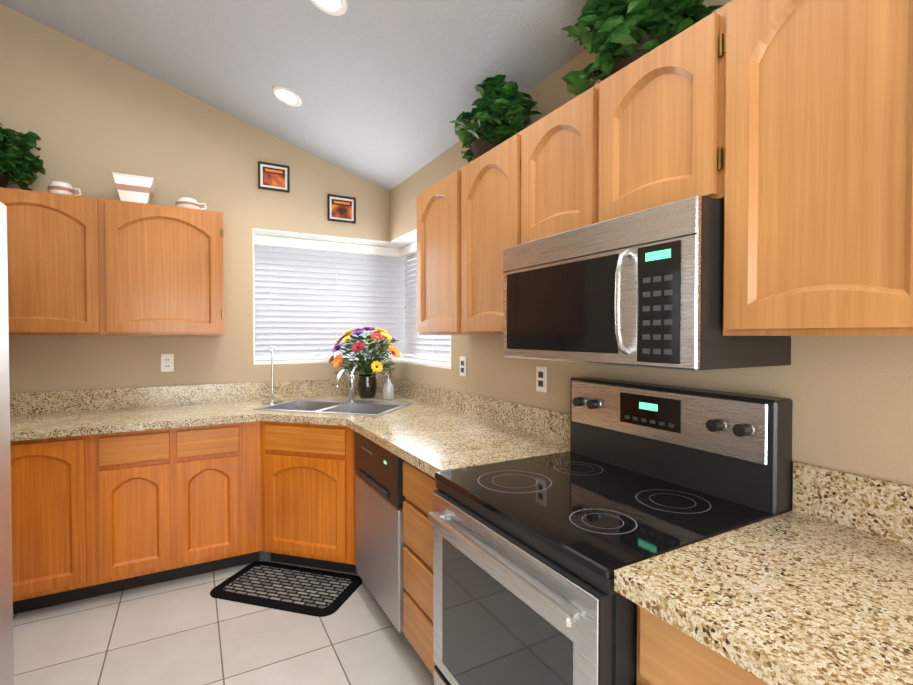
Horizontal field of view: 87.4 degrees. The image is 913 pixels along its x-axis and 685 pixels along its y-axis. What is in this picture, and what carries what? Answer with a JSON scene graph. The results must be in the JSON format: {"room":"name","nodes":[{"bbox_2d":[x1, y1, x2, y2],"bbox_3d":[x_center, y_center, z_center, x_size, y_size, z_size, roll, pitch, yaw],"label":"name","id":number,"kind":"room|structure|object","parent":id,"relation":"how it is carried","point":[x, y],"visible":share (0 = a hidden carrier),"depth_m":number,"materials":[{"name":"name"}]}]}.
{"room":"kitchen","nodes":[
{"label":"kitchen","id":0,"kind":"room"},
{"bbox_2d":[0,3,388,392],"bbox_3d":[-1.751,-0.532,3.316,3.210,3.700,0.300,-1,1,-29],"label":"wall","id":1,"kind":"structure","parent":0,"point":[93,118],"depth_m":3.04,"materials":[{"name":"paint"}]},
{"bbox_2d":[0,187,119,334],"bbox_3d":[-2.269,-0.422,2.667,0.652,0.760,0.326,-1,1,-29],"label":"upper cabinet","id":2,"kind":"object","parent":1,"relation":"attached to","point":[79,265],"depth_m":2.57,"materials":[{"name":"brown wood"}]},
{"bbox_2d":[0,123,45,190],"bbox_3d":[-2.492,-0.991,2.502,0.471,0.382,0.349,-1,1,-29],"label":"ivy plant","id":3,"kind":"object","parent":2,"relation":"on","point":[19,162],"visible":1,"depth_m":2.57,"materials":[{"name":"green plant"}]},
{"bbox_2d":[47,181,80,195],"bbox_3d":[-2.207,-0.848,2.691,0.149,0.090,0.118,-1,1,-29],"label":"cup","id":4,"kind":"object","parent":2,"relation":"on","point":[58,187],"visible":0.77,"depth_m":2.64,"materials":[{"name":"white ceramic"}]},
{"bbox_2d":[161,354,173,371],"bbox_3d":[-1.868,0.132,3.084,0.072,0.116,0.009,-1,1,-29],"label":"electrical outlet","id":5,"kind":"object","parent":1,"relation":"attached to","point":[167,362],"visible":1,"depth_m":3.08,"materials":[{"name":"white plastic"}]},
{"bbox_2d":[120,201,223,334],"bbox_3d":[-1.810,-0.426,2.922,0.677,0.760,0.326,-1,1,-29],"label":"upper cabinet","id":6,"kind":"object","parent":1,"relation":"attached to","point":[172,273],"depth_m":2.82,"materials":[{"name":"brown wood"}]},
{"bbox_2d":[112,172,155,203],"bbox_3d":[-1.919,-0.888,2.850,0.200,0.165,0.200,-1,1,-29],"label":"bowl","id":7,"kind":"object","parent":6,"relation":"on","point":[135,188],"visible":0.88,"depth_m":2.78,"materials":[{"name":"white ceramic"}]},
{"bbox_2d":[175,197,206,209],"bbox_3d":[-1.663,-0.853,2.993,0.174,0.090,0.137,-1,1,-29],"label":"cup","id":8,"kind":"object","parent":6,"relation":"on","point":[187,202],"visible":0.75,"depth_m":2.94,"materials":[{"name":"white ceramic"}]},
{"bbox_2d":[258,161,289,192],"bbox_3d":[-1.290,-1.169,3.376,0.209,0.187,0.019,-1,1,-29],"label":"picture","id":9,"kind":"object","parent":1,"relation":"attached to","point":[273,177],"visible":1,"depth_m":3.38,"materials":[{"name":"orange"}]},
{"bbox_2d":[327,194,355,223],"bbox_3d":[-0.867,-1.010,3.613,0.214,0.195,0.019,-1,1,-29],"label":"picture","id":10,"kind":"object","parent":1,"relation":"attached to","point":[341,208],"visible":1,"depth_m":3.61,"materials":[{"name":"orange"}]},
{"bbox_2d":[252,228,450,368],"bbox_3d":[-0.662,-0.320,3.347,1.340,0.955,1.370,-1,1,-29],"label":"window frames","id":11,"kind":"structure","parent":1,"relation":"in","point":[405,239],"depth_m":3.56,"materials":[{"name":"white"}]},
{"bbox_2d":[254,235,407,359],"bbox_3d":[-0.959,-0.332,3.808,1.238,0.918,0.085,-1,1,-29],"label":"window blinds","id":12,"kind":"object","parent":11,"relation":"attached to","point":[314,297],"visible":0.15,"depth_m":3.75,"materials":[{"name":"white plastic"}]},
{"bbox_2d":[255,258,416,356],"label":"window","id":13,"kind":"structure","parent":11,"relation":"attached to","point":[327,355],"depth_m":3.86,"materials":[{"name":"white glass"}]},
{"bbox_2d":[400,241,449,361],"bbox_3d":[-0.156,-0.327,3.531,0.085,0.918,1.168,-1,1,-29],"label":"window blinds","id":14,"kind":"object","parent":11,"relation":"attached to","point":[427,345],"visible":0.31,"depth_m":3.86,"materials":[{"name":"white plastic"}]},
{"bbox_2d":[13,551,433,684],"bbox_3d":[-0.215,1.422,0.615,3.240,0.120,6.630,-1,1,-29],"label":"floor","id":15,"kind":"structure","parent":0,"point":[189,630],"depth_m":2.13,"materials":[{"name":"tile"}]},
{"bbox_2d":[0,202,13,684],"bbox_3d":[-1.359,0.484,0.827,0.832,1.750,0.900,-1,1,-29],"label":"fridge","id":16,"kind":"object","parent":15,"relation":"on","point":[6,638],"visible":1,"depth_m":1.33,"materials":[{"name":"grey"}]},
{"bbox_2d":[10,435,89,613],"bbox_3d":[-2.188,0.893,2.562,0.412,0.874,0.626,-1,1,-29],"label":"base cabinet","id":17,"kind":"object","parent":15,"relation":"on","point":[50,477],"depth_m":2.34,"materials":[{"name":"brown wood"}]},
{"bbox_2d":[86,430,153,597],"bbox_3d":[-1.836,0.890,2.758,0.501,0.874,0.626,-1,1,-29],"label":"base cabinet","id":18,"kind":"object","parent":15,"relation":"on","point":[94,515],"depth_m":2.47,"materials":[{"name":"brown wood"}]},
{"bbox_2d":[154,421,257,583],"bbox_3d":[-1.494,0.887,2.933,0.538,0.874,0.653,-1,1,-29],"label":"base cabinet","id":19,"kind":"object","parent":15,"relation":"on","point":[206,476],"depth_m":2.66,"materials":[{"name":"brown wood"}]},
{"bbox_2d":[10,376,569,478],"bbox_3d":[-1.147,0.443,2.245,2.603,0.295,2.180,-1,1,-29],"label":"countertop","id":20,"kind":"structure","parent":19,"relation":"on","point":[430,430],"depth_m":2.67,"materials":[{"name":"stone"}]},
{"bbox_2d":[261,346,283,403],"bbox_3d":[-1.235,0.213,3.203,0.140,0.380,0.140,-1,1,-29],"label":"paper towel holder","id":21,"kind":"object","parent":20,"relation":"on","point":[272,401],"visible":0.94,"depth_m":3.20,"materials":[{"name":"silver metal"}]},
{"bbox_2d":[336,364,357,401],"bbox_3d":[-0.726,0.275,3.173,0.204,0.251,0.204,-1,1,-29],"label":"faucet","id":22,"kind":"object","parent":20,"relation":"on","point":[351,380],"visible":1,"depth_m":3.21,"materials":[{"name":"silver metal"}]},
{"bbox_2d":[329,326,400,397],"bbox_3d":[-0.661,0.141,3.462,0.509,0.516,0.539,-1,1,-29],"label":"flower vase","id":23,"kind":"object","parent":20,"relation":"on","point":[367,384],"visible":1,"depth_m":3.41,"materials":[{"name":"black"}]},
{"bbox_2d":[383,373,393,399],"bbox_3d":[-0.482,0.307,3.371,0.082,0.188,0.082,-1,1,-29],"label":"soap dispenser","id":24,"kind":"object","parent":20,"relation":"on","point":[388,390],"visible":1,"depth_m":3.34,"materials":[{"name":"grey"}]},
{"bbox_2d":[210,561,361,616],"bbox_3d":[-0.915,1.324,2.598,0.740,0.010,0.400,0,1,16],"label":"kitchen mat","id":25,"kind":"object","parent":15,"relation":"on","point":[306,591],"visible":0.98,"depth_m":2.56,"materials":[{"name":"black rubber"}]},
{"bbox_2d":[258,421,357,573],"bbox_3d":[-0.855,0.890,2.730,0.444,0.874,0.444,-1,1,-29],"label":"base cabinet","id":26,"kind":"object","parent":15,"relation":"on","point":[307,475],"depth_m":2.71,"materials":[{"name":"brown wood"}]},
{"bbox_2d":[355,431,404,632],"bbox_3d":[-0.132,0.897,2.405,0.628,0.872,0.607,-1,1,-29],"label":"dishwasher","id":27,"kind":"object","parent":15,"relation":"on","point":[380,542],"visible":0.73,"depth_m":2.18,"materials":[{"name":"silver metal"}]},
{"bbox_2d":[403,461,438,675],"bbox_3d":[0.144,0.903,1.964,0.626,0.874,0.421,-1,1,-29],"label":"base cabinet","id":28,"kind":"object","parent":15,"relation":"on","point":[419,486],"visible":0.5,"depth_m":1.84,"materials":[{"name":"brown wood"}]},
{"bbox_2d":[428,377,792,684],"bbox_3d":[0.382,0.747,1.414,0.726,1.205,0.756,-1,1,-29],"label":"stove","id":29,"kind":"object","parent":15,"relation":"on","point":[531,555],"visible":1,"depth_m":1.28,"materials":[{"name":"black glass"}]},
{"bbox_2d":[637,605,768,684],"bbox_3d":[0.814,0.923,0.760,0.626,0.874,0.800,-1,1,-29],"label":"base cabinet","id":30,"kind":"object","parent":15,"relation":"on","point":[668,654],"visible":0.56,"depth_m":0.84,"materials":[{"name":"brown wood"}]},
{"bbox_2d":[614,461,912,684],"bbox_3d":[0.989,0.408,0.391,0.672,0.165,1.600,-1,1,-29],"label":"countertop","id":31,"kind":"structure","parent":30,"relation":"on","point":[814,586],"depth_m":0.87,"materials":[{"name":"stone"}]},
{"bbox_2d":[0,0,587,190],"bbox_3d":[-0.215,-1.650,0.564,3.240,1.204,6.630,-1,1,-29],"label":"ceiling","id":32,"kind":"structure","parent":0,"point":[385,91],"depth_m":2.47,"materials":[{"name":"paint"}]},
{"bbox_2d":[272,86,301,106],"bbox_3d":[-1.005,-1.458,2.831,0.169,0.056,0.176,-1,1,-29],"label":"recessed light","id":33,"kind":"object","parent":32,"relation":"in","point":[287,96],"visible":1,"depth_m":2.83,"materials":[{"name":"white"}]},
{"bbox_2d":[311,0,347,15],"bbox_3d":[-0.543,-1.444,2.001,0.169,0.056,0.176,-1,1,-29],"label":"recessed light","id":34,"kind":"object","parent":32,"relation":"in","point":[335,7],"visible":1,"depth_m":2.04,"materials":[{"name":"white"}]},
{"bbox_2d":[389,0,912,510],"bbox_3d":[1.051,-0.499,1.270,0.300,3.700,6.600,-1,1,-29],"label":"wall","id":35,"kind":"structure","parent":0,"point":[851,396],"depth_m":1.26,"materials":[{"name":"paint"}]},
{"bbox_2d":[417,176,448,334],"bbox_3d":[0.038,-0.418,2.441,0.326,0.760,0.480,-1,1,-29],"label":"upper cabinet","id":36,"kind":"object","parent":35,"relation":"attached to","point":[432,203],"depth_m":2.41,"materials":[{"name":"brown wood"}]},
{"bbox_2d":[460,356,465,376],"bbox_3d":[0.037,0.140,2.785,0.009,0.116,0.072,-1,1,-29],"label":"electrical outlet","id":37,"kind":"object","parent":35,"relation":"attached to","point":[463,366],"visible":1,"depth_m":2.78,"materials":[{"name":"white plastic"}]},
{"bbox_2d":[449,126,528,334],"bbox_3d":[0.262,-0.411,2.038,0.326,0.760,0.587,-1,1,-29],"label":"upper cabinet","id":38,"kind":"object","parent":35,"relation":"attached to","point":[489,195],"depth_m":1.98,"materials":[{"name":"brown wood"}]},
{"bbox_2d":[450,74,543,162],"bbox_3d":[0.119,-0.982,2.191,0.388,0.374,0.705,-1,1,-29],"label":"ivy plant","id":39,"kind":"object","parent":38,"relation":"on","point":[500,113],"visible":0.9,"depth_m":2.08,"materials":[{"name":"green plant"}]},
{"bbox_2d":[536,366,546,392],"bbox_3d":[0.384,0.166,2.162,0.009,0.116,0.072,-1,1,-29],"label":"electrical outlet","id":40,"kind":"object","parent":35,"relation":"attached to","point":[541,378],"visible":1,"depth_m":2.16,"materials":[{"name":"white plastic"}]},
{"bbox_2d":[529,99,572,240],"bbox_3d":[0.481,-0.565,1.641,0.326,0.440,0.448,-1,1,-29],"label":"upper cabinet","id":41,"kind":"object","parent":35,"relation":"attached to","point":[551,136],"depth_m":1.61,"materials":[{"name":"brown wood"}]},
{"bbox_2d":[573,5,724,228],"bbox_3d":[0.635,-0.560,1.365,0.326,0.440,0.448,-1,1,-29],"label":"upper cabinet","id":42,"kind":"object","parent":35,"relation":"attached to","point":[647,135],"depth_m":1.26,"materials":[{"name":"brown wood"}]},
{"bbox_2d":[561,0,723,95],"bbox_3d":[0.531,-0.989,1.495,0.344,0.410,0.514,-1,1,-29],"label":"ivy plant","id":43,"kind":"object","parent":42,"relation":"on","point":[615,36],"visible":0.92,"depth_m":1.42,"materials":[{"name":"green plant"}]},
{"bbox_2d":[503,195,790,369],"bbox_3d":[0.507,-0.140,1.483,0.442,0.392,0.756,-1,1,-29],"label":"microwave","id":44,"kind":"object","parent":42,"relation":"attached to","point":[643,288],"visible":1,"depth_m":1.22,"materials":[{"name":"silver metal"}]},
{"bbox_2d":[721,0,900,335],"bbox_3d":[0.842,-0.394,0.996,0.326,0.760,0.537,-1,1,-29],"label":"upper cabinet","id":45,"kind":"object","parent":35,"relation":"attached to","point":[783,129],"depth_m":0.94,"materials":[{"name":"brown wood"}]},
{"bbox_2d":[893,0,912,335],"bbox_3d":[1.040,-0.388,0.640,0.326,0.760,0.547,-1,1,-29],"label":"upper cabinet","id":46,"kind":"object","parent":35,"relation":"attached to","point":[903,310],"depth_m":0.82,"materials":[{"name":"brown wood"}]}
]}

